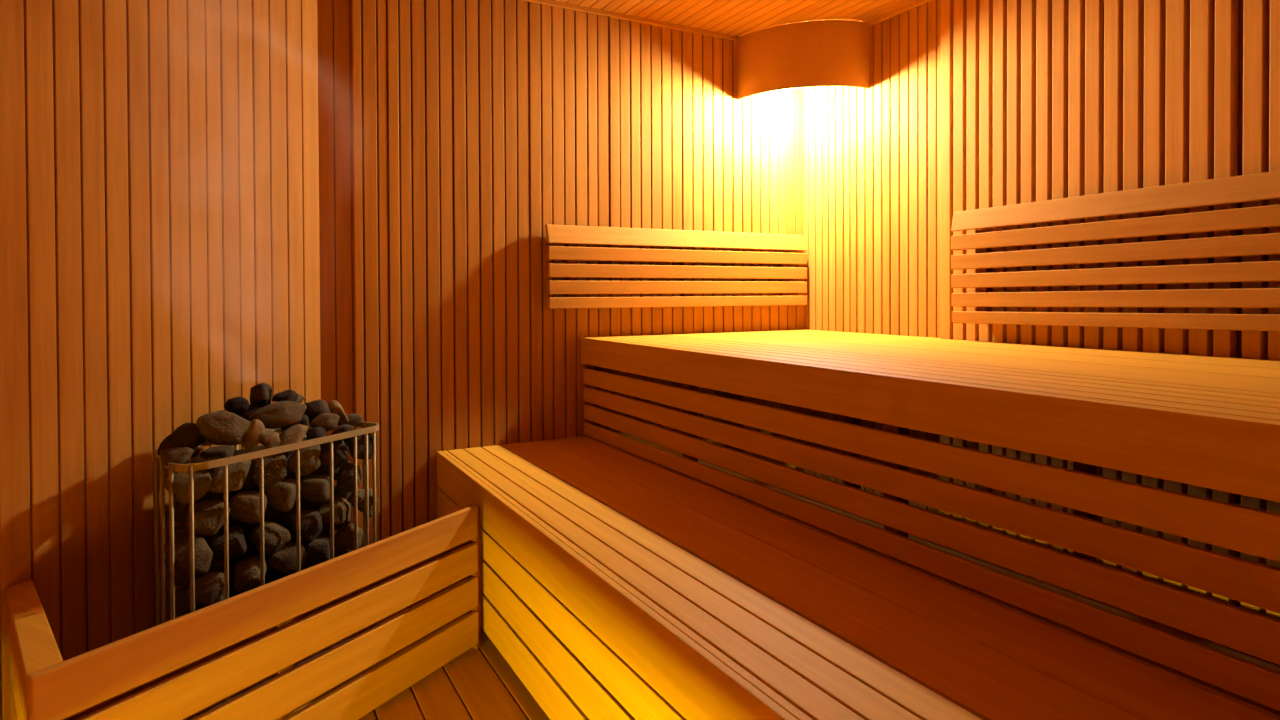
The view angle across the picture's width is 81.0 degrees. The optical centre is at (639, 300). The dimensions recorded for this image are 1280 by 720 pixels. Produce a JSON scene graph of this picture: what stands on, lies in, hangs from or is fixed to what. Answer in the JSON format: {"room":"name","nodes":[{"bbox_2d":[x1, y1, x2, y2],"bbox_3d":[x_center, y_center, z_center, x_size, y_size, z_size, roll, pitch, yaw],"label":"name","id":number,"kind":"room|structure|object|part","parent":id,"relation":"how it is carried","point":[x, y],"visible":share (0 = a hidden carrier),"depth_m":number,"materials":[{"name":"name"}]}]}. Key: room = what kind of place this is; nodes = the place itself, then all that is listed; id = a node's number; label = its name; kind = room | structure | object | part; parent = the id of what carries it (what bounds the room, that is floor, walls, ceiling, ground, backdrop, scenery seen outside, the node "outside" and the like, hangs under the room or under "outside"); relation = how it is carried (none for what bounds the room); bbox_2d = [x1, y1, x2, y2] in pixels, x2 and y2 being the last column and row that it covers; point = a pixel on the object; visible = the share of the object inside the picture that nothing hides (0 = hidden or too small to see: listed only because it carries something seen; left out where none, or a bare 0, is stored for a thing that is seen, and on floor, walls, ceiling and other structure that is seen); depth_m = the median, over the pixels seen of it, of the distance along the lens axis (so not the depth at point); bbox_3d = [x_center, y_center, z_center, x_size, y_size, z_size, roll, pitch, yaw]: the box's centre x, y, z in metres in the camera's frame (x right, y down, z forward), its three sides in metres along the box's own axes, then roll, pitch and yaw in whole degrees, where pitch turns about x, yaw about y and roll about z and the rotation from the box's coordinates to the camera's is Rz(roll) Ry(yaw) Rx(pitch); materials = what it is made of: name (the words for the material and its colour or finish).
{"room":"spa","nodes":[
{"label":"spa","id":0,"kind":"room"},
{"bbox_2d":[0,0,320,719],"bbox_3d":[-1.717,-0.062,1.586,0.121,2.480,2.368,0,1,28],"label":"wall","id":1,"kind":"structure","parent":0,"point":[160,261],"depth_m":2.05,"materials":[{"name":"brown wood"}]},
{"bbox_2d":[294,587,549,719],"bbox_3d":[0.156,1.224,1.297,4.230,0.100,4.450,-1,1,-29],"label":"floor","id":2,"kind":"structure","parent":0,"point":[477,684],"depth_m":2.22,"materials":[{"name":"brown wood"}]},
{"bbox_2d":[5,505,480,719],"bbox_3d":[-1.084,0.929,2.088,0.586,0.482,1.274,0,1,28],"label":"guard","id":3,"kind":"object","parent":2,"relation":"on","point":[43,686],"visible":1,"depth_m":1.87,"materials":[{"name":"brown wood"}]},
{"bbox_3d":[-1.333,0.935,1.625,0.021,0.438,0.582,-1,1,-43],"label":"panel","id":4,"kind":"part","parent":3,"relation":"part of","materials":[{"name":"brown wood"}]},
{"bbox_3d":[-1.333,0.704,1.641,0.059,0.020,0.612,-1,1,-43],"label":"rail","id":5,"kind":"part","parent":3,"relation":"part of","materials":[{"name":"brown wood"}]},
{"bbox_3d":[-0.902,0.942,1.891,0.035,0.460,0.040,0,1,28],"label":"post","id":6,"kind":"part","parent":3,"relation":"part of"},
{"bbox_3d":[-0.859,0.915,1.970,0.010,0.030,1.220,0,1,28],"label":"backing rail","id":7,"kind":"part","parent":3,"relation":"part of","materials":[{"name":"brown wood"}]},
{"bbox_3d":[-0.859,1.030,1.971,0.010,0.030,1.220,0,1,28],"label":"backing rail","id":8,"kind":"part","parent":3,"relation":"part of","materials":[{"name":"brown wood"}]},
{"bbox_3d":[-0.558,0.925,2.519,0.040,0.475,0.020,0,1,28],"label":"corner post","id":9,"kind":"part","parent":3,"relation":"part of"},
{"bbox_2d":[153,421,380,719],"bbox_3d":[-1.097,0.787,2.213,0.294,0.764,0.669,0,1,28],"label":"heater","id":10,"kind":"object","parent":2,"relation":"on","point":[226,566],"visible":0.33,"depth_m":2.08,"materials":[{"name":"metal"}]},
{"bbox_2d":[164,536,212,573],"bbox_3d":[-1.159,0.659,1.928,0.097,0.099,0.076,0,1,-8],"label":"stone","id":11,"kind":"object","parent":10,"relation":"in","point":[203,555],"visible":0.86,"depth_m":1.91,"materials":[{"name":"grey stone"}]},
{"bbox_2d":[164,469,212,503],"bbox_3d":[-1.162,0.468,1.923,0.076,0.098,0.110,0,1,35],"label":"stone","id":12,"kind":"object","parent":10,"relation":"in","point":[202,480],"visible":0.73,"depth_m":1.90,"materials":[{"name":"stone"}]},
{"bbox_2d":[160,447,193,466],"bbox_3d":[-1.192,0.401,1.927,0.075,0.056,0.072,0,1,-11],"label":"stone","id":13,"kind":"object","parent":12,"relation":"on","point":[178,455],"visible":0.83,"depth_m":1.91,"materials":[{"name":"grey stone"}]},
{"bbox_2d":[157,423,205,454],"bbox_3d":[-1.204,0.361,1.974,0.103,0.076,0.085,0,1,-16],"label":"stone","id":14,"kind":"object","parent":13,"relation":"on","point":[187,434],"visible":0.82,"depth_m":1.95,"materials":[{"name":"black stone"}]},
{"bbox_2d":[191,445,200,457],"bbox_3d":[-1.241,0.399,2.058,0.078,0.069,0.083,0,1,28],"label":"stone","id":15,"kind":"object","parent":10,"relation":"in","point":[196,449],"visible":0.16,"depth_m":2.05,"materials":[{"name":"stone"}]},
{"bbox_2d":[185,499,229,535],"bbox_3d":[-1.146,0.575,1.977,0.076,0.090,0.113,0,1,24],"label":"stone","id":16,"kind":"object","parent":10,"relation":"in","point":[208,514],"visible":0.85,"depth_m":1.96,"materials":[{"name":"stone"}]},
{"bbox_2d":[196,410,250,445],"bbox_3d":[-1.135,0.344,2.036,0.102,0.099,0.147,0,1,13],"label":"stone","id":17,"kind":"object","parent":10,"relation":"on","point":[221,427],"visible":0.96,"depth_m":2.00,"materials":[{"name":"grey stone"}]},
{"bbox_2d":[209,525,246,561],"bbox_3d":[-1.114,0.655,2.018,0.079,0.086,0.111,0,1,31],"label":"stone","id":18,"kind":"object","parent":10,"relation":"in","point":[236,540],"visible":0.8,"depth_m":2.00,"materials":[{"name":"grey stone"}]},
{"bbox_2d":[207,454,250,492],"bbox_3d":[-1.108,0.467,2.023,0.083,0.095,0.116,0,1,42],"label":"stone","id":19,"kind":"object","parent":10,"relation":"in","point":[237,472],"visible":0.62,"depth_m":2.00,"materials":[{"name":"grey stone"}]},
{"bbox_2d":[200,445,234,459],"bbox_3d":[-1.116,0.403,1.978,0.088,0.039,0.063,-1,1,-41],"label":"stone","id":20,"kind":"object","parent":19,"relation":"on","point":[219,452],"visible":0.87,"depth_m":1.96,"materials":[{"name":"grey stone"}]},
{"bbox_2d":[224,396,248,414],"bbox_3d":[-1.159,0.301,2.153,0.067,0.056,0.057,0,1,40],"label":"stone","id":21,"kind":"object","parent":10,"relation":"on","point":[236,405],"visible":0.94,"depth_m":2.13,"materials":[{"name":"grey stone"}]},
{"bbox_2d":[233,554,266,590],"bbox_3d":[-1.082,0.756,2.087,0.074,0.093,0.106,0,1,25],"label":"stone","id":22,"kind":"object","parent":10,"relation":"in","point":[247,570],"visible":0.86,"depth_m":2.06,"materials":[{"name":"grey stone"}]},
{"bbox_2d":[238,404,265,428],"bbox_3d":[-1.160,0.347,2.238,0.096,0.082,0.103,0,1,1],"label":"stone","id":23,"kind":"object","parent":10,"relation":"in","point":[246,414],"visible":0.06,"depth_m":2.20,"materials":[{"name":"grey stone"}]},
{"bbox_2d":[250,383,268,406],"bbox_3d":[-1.119,0.278,2.207,0.052,0.073,0.064,-1,1,-28],"label":"stone","id":24,"kind":"object","parent":23,"relation":"on","point":[259,393],"visible":1,"depth_m":2.19,"materials":[{"name":"stone"}]},
{"bbox_2d":[265,384,272,405],"bbox_3d":[-1.135,0.285,2.264,0.059,0.066,0.054,0,1,-9],"label":"stone","id":25,"kind":"object","parent":23,"relation":"on","point":[270,387],"visible":0.27,"depth_m":2.25,"materials":[{"name":"grey stone"}]},
{"bbox_2d":[241,419,264,450],"bbox_3d":[-1.084,0.374,2.092,0.070,0.088,0.054,0,1,32],"label":"stone","id":26,"kind":"object","parent":10,"relation":"on","point":[256,427],"visible":0.73,"depth_m":2.07,"materials":[{"name":"brown stone"}]},
{"bbox_2d":[169,625,374,719],"bbox_3d":[-1.093,1.054,2.220,0.274,0.012,0.628,0,1,28],"label":"tray","id":27,"kind":"object","parent":10,"relation":"on","point":[374,625],"depth_m":2.06,"materials":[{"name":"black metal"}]},
{"bbox_2d":[249,401,306,428],"bbox_3d":[-1.055,0.332,2.183,0.098,0.074,0.173,0,1,16],"label":"stone","id":28,"kind":"object","parent":10,"relation":"on","point":[280,414],"visible":0.89,"depth_m":2.15,"materials":[{"name":"grey stone"}]},
{"bbox_2d":[264,478,300,511],"bbox_3d":[-1.038,0.562,2.173,0.107,0.102,0.079,-1,1,-42],"label":"stone","id":29,"kind":"object","parent":10,"relation":"in","point":[281,496],"visible":0.74,"depth_m":2.15,"materials":[{"name":"grey stone"}]},
{"bbox_2d":[249,453,286,487],"bbox_3d":[-1.056,0.478,2.130,0.078,0.111,0.099,0,1,41],"label":"stone","id":30,"kind":"object","parent":29,"relation":"on","point":[275,465],"visible":0.77,"depth_m":2.11,"materials":[{"name":"stone"}]},
{"bbox_2d":[259,430,279,448],"bbox_3d":[-1.051,0.390,2.106,0.063,0.065,0.064,0,1,6],"label":"stone","id":31,"kind":"object","parent":30,"relation":"on","point":[269,439],"visible":0.82,"depth_m":2.09,"materials":[{"name":"brown stone"}]},
{"bbox_2d":[279,424,307,445],"bbox_3d":[-1.008,0.391,2.179,0.088,0.060,0.061,-1,1,-40],"label":"stone","id":32,"kind":"object","parent":10,"relation":"in","point":[296,433],"visible":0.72,"depth_m":2.16,"materials":[{"name":"grey stone"}]},
{"bbox_2d":[281,412,310,431],"bbox_3d":[-1.054,0.376,2.300,0.086,0.079,0.089,-1,1,-27],"label":"stone","id":33,"kind":"object","parent":10,"relation":"in","point":[305,420],"visible":0.24,"depth_m":2.28,"materials":[{"name":"grey stone"}]},
{"bbox_2d":[272,390,297,401],"bbox_3d":[-1.089,0.296,2.304,0.071,0.042,0.059,0,1,-13],"label":"stone","id":34,"kind":"object","parent":33,"relation":"on","point":[287,395],"visible":0.77,"depth_m":2.29,"materials":[{"name":"stone"}]},
{"bbox_2d":[296,394,305,402],"bbox_3d":[-1.093,0.310,2.354,0.060,0.036,0.081,0,1,15],"label":"stone","id":35,"kind":"object","parent":10,"relation":"on","point":[300,398],"visible":0.25,"depth_m":2.36,"materials":[{"name":"grey stone"}]},
{"bbox_2d":[287,444,320,475],"bbox_3d":[-0.998,0.470,2.223,0.079,0.099,0.110,0,1,-4],"label":"stone","id":36,"kind":"object","parent":10,"relation":"in","point":[309,456],"visible":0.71,"depth_m":2.20,"materials":[{"name":"stone"}]},
{"bbox_2d":[306,427,325,439],"bbox_3d":[-0.971,0.401,2.247,0.053,0.048,0.065,0,1,-18],"label":"stone","id":37,"kind":"object","parent":36,"relation":"on","point":[317,432],"visible":0.74,"depth_m":2.23,"materials":[{"name":"grey stone"}]},
{"bbox_2d":[303,534,329,565],"bbox_3d":[-0.985,0.759,2.274,0.088,0.097,0.088,-1,1,-37],"label":"stone","id":38,"kind":"object","parent":10,"relation":"in","point":[318,551],"visible":0.73,"depth_m":2.25,"materials":[{"name":"grey stone"}]},
{"bbox_2d":[280,508,322,542],"bbox_3d":[-1.004,0.668,2.232,0.085,0.110,0.099,0,1,14],"label":"stone","id":39,"kind":"object","parent":38,"relation":"on","point":[311,526],"visible":0.9,"depth_m":2.21,"materials":[{"name":"grey stone"}]},
{"bbox_2d":[305,399,330,420],"bbox_3d":[-1.014,0.342,2.352,0.078,0.066,0.094,-1,1,-32],"label":"stone","id":40,"kind":"object","parent":10,"relation":"on","point":[314,408],"visible":0.7,"depth_m":2.32,"materials":[{"name":"grey stone"}]},
{"bbox_2d":[310,413,338,431],"bbox_3d":[-0.964,0.372,2.290,0.072,0.056,0.083,0,1,-4],"label":"stone","id":41,"kind":"object","parent":10,"relation":"on","point":[328,421],"visible":0.9,"depth_m":2.27,"materials":[{"name":"grey stone"}]},
{"bbox_2d":[319,439,348,468],"bbox_3d":[-0.956,0.469,2.322,0.110,0.100,0.080,-1,1,-37],"label":"stone","id":42,"kind":"object","parent":10,"relation":"in","point":[340,453],"visible":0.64,"depth_m":2.30,"materials":[{"name":"grey stone"}]},
{"bbox_2d":[332,424,353,434],"bbox_3d":[-0.924,0.407,2.334,0.058,0.042,0.066,0,1,-1],"label":"stone","id":43,"kind":"object","parent":42,"relation":"on","point":[345,427],"visible":0.65,"depth_m":2.32,"materials":[{"name":"stone"}]},
{"bbox_2d":[328,400,347,423],"bbox_3d":[-0.969,0.356,2.395,0.063,0.079,0.071,-1,1,-41],"label":"stone","id":44,"kind":"object","parent":10,"relation":"on","point":[335,407],"visible":0.75,"depth_m":2.38,"materials":[{"name":"stone"}]},
{"bbox_2d":[336,463,361,491],"bbox_3d":[-0.925,0.564,2.385,0.071,0.093,0.086,0,1,-9],"label":"stone","id":45,"kind":"object","parent":10,"relation":"in","point":[345,480],"visible":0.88,"depth_m":2.36,"materials":[{"name":"grey stone"}]},
{"bbox_2d":[334,522,364,549],"bbox_3d":[-0.925,0.746,2.381,0.083,0.088,0.080,0,1,-2],"label":"stone","id":46,"kind":"object","parent":10,"relation":"in","point":[343,537],"visible":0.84,"depth_m":2.35,"materials":[{"name":"stone"}]},
{"bbox_2d":[317,496,350,524],"bbox_3d":[-0.954,0.655,2.328,0.114,0.088,0.083,-1,1,-29],"label":"stone","id":47,"kind":"object","parent":46,"relation":"on","point":[342,507],"visible":0.75,"depth_m":2.31,"materials":[{"name":"stone"}]},
{"bbox_2d":[300,474,329,502],"bbox_3d":[-0.986,0.573,2.280,0.095,0.090,0.093,0,1,-16],"label":"stone","id":48,"kind":"object","parent":47,"relation":"on","point":[315,488],"visible":0.8,"depth_m":2.25,"materials":[{"name":"grey stone"}]},
{"bbox_2d":[337,413,361,425],"bbox_3d":[-0.955,0.394,2.466,0.073,0.047,0.085,-1,1,-39],"label":"stone","id":49,"kind":"object","parent":10,"relation":"in","point":[354,419],"visible":0.56,"depth_m":2.44,"materials":[{"name":"stone"}]},
{"bbox_2d":[348,433,377,458],"bbox_3d":[-0.895,0.469,2.424,0.092,0.088,0.076,-1,1,-35],"label":"stone","id":50,"kind":"object","parent":10,"relation":"in","point":[360,438],"visible":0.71,"depth_m":2.40,"materials":[{"name":"grey stone"}]},
{"bbox_2d":[348,488,377,517],"bbox_3d":[-0.899,0.657,2.434,0.079,0.095,0.077,0,1,10],"label":"stone","id":51,"kind":"object","parent":10,"relation":"in","point":[360,492],"visible":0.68,"depth_m":2.41,"materials":[{"name":"grey stone"}]},
{"bbox_3d":[-1.111,0.864,2.030,0.081,0.086,0.132,-3,-10,37],"label":"stone","id":52,"kind":"object","parent":10,"relation":"in","visible":0},
{"bbox_2d":[185,571,224,605],"bbox_3d":[-1.141,0.769,1.980,0.098,0.099,0.076,-1,1,-24],"label":"stone","id":53,"kind":"object","parent":52,"relation":"on","point":[209,588],"visible":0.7,"depth_m":1.96,"materials":[{"name":"stone"}]},
{"bbox_3d":[-1.229,0.895,2.009,0.087,0.071,0.089,0,-4,11],"label":"stone","id":54,"kind":"object","parent":10,"relation":"in","visible":0},
{"bbox_2d":[168,586,199,616],"bbox_3d":[-1.220,0.805,2.009,0.085,0.074,0.068,0,1,42],"label":"stone","id":55,"kind":"object","parent":54,"relation":"on","point":[182,604],"visible":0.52,"depth_m":1.98,"materials":[{"name":"grey stone"}]},
{"bbox_2d":[166,564,196,586],"bbox_3d":[-1.222,0.726,2.004,0.088,0.071,0.085,0,1,-21],"label":"stone","id":56,"kind":"object","parent":55,"relation":"on","point":[182,578],"visible":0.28,"depth_m":1.98,"materials":[{"name":"grey stone"}]},
{"bbox_2d":[165,523,195,548],"bbox_3d":[-1.227,0.636,2.011,0.085,0.072,0.068,0,1,41],"label":"stone","id":57,"kind":"object","parent":56,"relation":"on","point":[180,533],"visible":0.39,"depth_m":1.99,"materials":[{"name":"stone"}]},
{"bbox_2d":[165,499,200,522],"bbox_3d":[-1.222,0.555,2.001,0.084,0.071,0.076,0,1,-11],"label":"stone","id":58,"kind":"object","parent":57,"relation":"on","point":[180,510],"visible":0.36,"depth_m":1.98,"materials":[{"name":"grey stone"}]},
{"bbox_2d":[165,462,190,478],"bbox_3d":[-1.228,0.468,2.007,0.084,0.075,0.069,0,1,38],"label":"stone","id":59,"kind":"object","parent":58,"relation":"on","point":[166,470],"visible":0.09,"depth_m":1.99,"materials":[{"name":"grey stone"}]},
{"label":"stone","id":60,"kind":"object","parent":10,"relation":"in","visible":0},
{"bbox_2d":[265,541,306,572],"bbox_3d":[-1.031,0.754,2.183,0.073,0.094,0.129,0,1,38],"label":"stone","id":61,"kind":"object","parent":60,"relation":"on","point":[285,559],"visible":0.76,"depth_m":2.16,"materials":[{"name":"stone"}]},
{"bbox_2d":[251,521,290,553],"bbox_3d":[-1.054,0.672,2.128,0.076,0.099,0.120,0,1,15],"label":"stone","id":62,"kind":"object","parent":61,"relation":"on","point":[276,536],"visible":0.88,"depth_m":2.10,"materials":[{"name":"stone"}]},
{"bbox_2d":[228,491,266,523],"bbox_3d":[-1.090,0.576,2.087,0.096,0.098,0.089,-1,1,-27],"label":"stone","id":63,"kind":"object","parent":62,"relation":"on","point":[244,506],"visible":0.84,"depth_m":2.05,"materials":[{"name":"stone"}]},
{"label":"stone","id":64,"kind":"object","parent":10,"relation":"in","visible":0},
{"bbox_3d":[-0.985,0.884,2.454,0.085,0.073,0.079,0,-13,28],"label":"stone","id":65,"kind":"object","parent":64,"relation":"on","visible":0},
{"bbox_2d":[334,547,350,557],"bbox_3d":[-0.984,0.801,2.447,0.083,0.071,0.073,0,1,7],"label":"stone","id":66,"kind":"object","parent":65,"relation":"on","point":[338,552],"visible":0.15,"depth_m":2.42,"materials":[{"name":"stone"}]},
{"bbox_2d":[334,524,342,530],"bbox_3d":[-0.985,0.713,2.456,0.083,0.072,0.070,0,-1,28],"label":"stone","id":67,"kind":"object","parent":66,"relation":"on","point":[336,527],"visible":0.07,"depth_m":2.42,"materials":[{"name":"grey stone"}]},
{"bbox_2d":[333,485,350,499],"bbox_3d":[-0.985,0.635,2.454,0.073,0.078,0.081,-1,1,-35],"label":"stone","id":68,"kind":"object","parent":67,"relation":"on","point":[346,495],"visible":0.16,"depth_m":2.42,"materials":[{"name":"grey stone"}]},
{"bbox_2d":[329,461,350,480],"bbox_3d":[-0.986,0.552,2.444,0.085,0.072,0.082,0,1,-8],"label":"stone","id":69,"kind":"object","parent":68,"relation":"on","point":[335,469],"visible":0.25,"depth_m":2.42,"materials":[{"name":"grey stone"}]},
{"bbox_2d":[327,434,350,448],"bbox_3d":[-0.987,0.468,2.444,0.085,0.072,0.081,0,1,-8],"label":"stone","id":70,"kind":"object","parent":69,"relation":"on","point":[345,440],"visible":0.05,"depth_m":2.44,"materials":[{"name":"grey stone"}]},
{"bbox_2d":[437,432,1279,719],"bbox_3d":[0.619,0.902,1.532,1.064,0.536,4.147,-1,1,-29],"label":"bench","id":71,"kind":"object","parent":2,"relation":"on","point":[616,583],"visible":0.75,"depth_m":1.62,"materials":[{"name":"brown wood"}]},
{"bbox_3d":[-0.819,0.964,3.088,0.021,0.386,0.042,-1,1,-29],"label":"post","id":72,"kind":"part","parent":71,"relation":"part of","materials":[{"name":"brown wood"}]},
{"bbox_3d":[0.161,0.960,1.284,0.018,0.339,4.147,-1,1,-29],"label":"panel","id":73,"kind":"part","parent":71,"relation":"part of","materials":[{"name":"brown wood"}]},
{"bbox_2d":[581,329,1279,710],"bbox_3d":[1.298,0.670,1.899,1.312,0.986,4.147,-1,1,-29],"label":"bench","id":74,"kind":"object","parent":2,"relation":"on","point":[1211,422],"visible":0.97,"depth_m":1.61,"materials":[{"name":"brown wood"}]},
{"bbox_3d":[-0.203,0.418,3.391,0.036,0.393,0.045,-1,1,-29],"label":"support post","id":75,"kind":"part","parent":74,"relation":"part of","materials":[{"name":"brown wood"}]},
{"bbox_3d":[0.179,0.424,2.688,0.036,0.393,0.045,-1,1,-29],"label":"support post","id":76,"kind":"part","parent":74,"relation":"part of","materials":[{"name":"brown wood"}]},
{"bbox_3d":[0.488,0.679,3.769,0.045,0.930,0.045,-1,1,-29],"label":"support post","id":77,"kind":"part","parent":74,"relation":"part of","materials":[{"name":"brown wood"}]},
{"bbox_3d":[0.871,0.686,3.066,0.045,0.930,0.045,-1,1,-29],"label":"support post","id":78,"kind":"part","parent":74,"relation":"part of","materials":[{"name":"brown wood"}]},
{"bbox_3d":[0.633,0.432,1.853,0.036,0.393,0.045,-1,1,-29],"label":"support post","id":79,"kind":"part","parent":74,"relation":"part of","materials":[{"name":"brown wood"}]},
{"bbox_3d":[1.308,0.186,1.900,1.284,0.018,4.146,-1,1,-29],"label":"seat","id":80,"kind":"part","parent":74,"relation":"part of","materials":[{"name":"brown wood"}]},
{"bbox_3d":[1.324,0.694,2.232,0.045,0.930,0.045,-1,1,-29],"label":"support post","id":81,"kind":"part","parent":74,"relation":"part of","materials":[{"name":"brown wood"}]},
{"bbox_2d":[317,0,803,582],"bbox_3d":[-0.293,-0.090,3.481,2.910,2.480,0.161,-1,1,-29],"label":"wall","id":82,"kind":"structure","parent":0,"point":[451,133],"depth_m":3.23,"materials":[{"name":"brown wood"}]},
{"bbox_2d":[524,0,738,40],"bbox_3d":[-0.121,-1.320,3.465,2.280,0.020,0.014,-1,1,-29],"label":"trim","id":83,"kind":"structure","parent":82,"relation":"attached to","point":[546,2],"depth_m":3.51,"materials":[{"name":"brown wood"}]},
{"bbox_2d":[545,224,806,308],"bbox_3d":[0.230,-0.157,3.637,1.455,0.371,0.058,-1,1,-29],"label":"backrest","id":84,"kind":"object","parent":82,"relation":"attached to","point":[570,235],"visible":1,"depth_m":3.57,"materials":[{"name":"brown wood"}]},
{"bbox_3d":[0.231,-0.301,3.631,1.455,0.083,0.046,-1,1,-29],"label":"rail","id":85,"kind":"part","parent":84,"relation":"part of","materials":[{"name":"brown wood"}]},
{"bbox_2d":[552,0,917,36],"bbox_3d":[0.145,-1.355,1.267,4.230,0.100,4.450,-1,1,-29],"label":"ceiling","id":86,"kind":"structure","parent":0,"point":[738,18],"depth_m":3.44,"materials":[{"name":"brown wood"}]},
{"bbox_2d":[804,0,1279,618],"bbox_3d":[1.892,-0.084,2.297,0.200,2.480,4.330,-1,1,-29],"label":"wall","id":87,"kind":"structure","parent":0,"point":[967,104],"depth_m":2.85,"materials":[{"name":"brown wood"}]},
{"bbox_2d":[737,20,869,103],"bbox_3d":[0.783,-1.152,3.653,0.659,0.360,0.141,0,1,19],"label":"lamp","id":88,"kind":"object","parent":87,"relation":"attached to","point":[820,53],"visible":1,"depth_m":3.59,"materials":[{"name":"brown wood"}]},
{"bbox_3d":[0.713,-1.008,3.707,0.072,0.072,0.072,-1,1,-29],"label":"lamp globe","id":89,"kind":"part","parent":88,"relation":"part of"},
{"bbox_2d":[867,0,931,25],"bbox_3d":[1.829,-1.313,2.208,0.054,0.020,4.055,-1,1,-29],"label":"trim","id":90,"kind":"structure","parent":87,"relation":"attached to","point":[919,2],"depth_m":3.43,"materials":[{"name":"brown wood"}]},
{"bbox_2d":[951,171,1279,330],"bbox_3d":[1.961,-0.143,1.891,0.058,0.457,2.750,-1,0,-29],"label":"backrest","id":91,"kind":"object","parent":87,"relation":"attached to","point":[1151,227],"visible":1,"depth_m":2.46,"materials":[{"name":"brown wood"}]},
{"bbox_3d":[1.951,-0.332,1.886,0.039,0.080,2.750,-1,0,-29],"label":"rail","id":92,"kind":"part","parent":91,"relation":"part of","materials":[{"name":"brown wood"}]}
]}

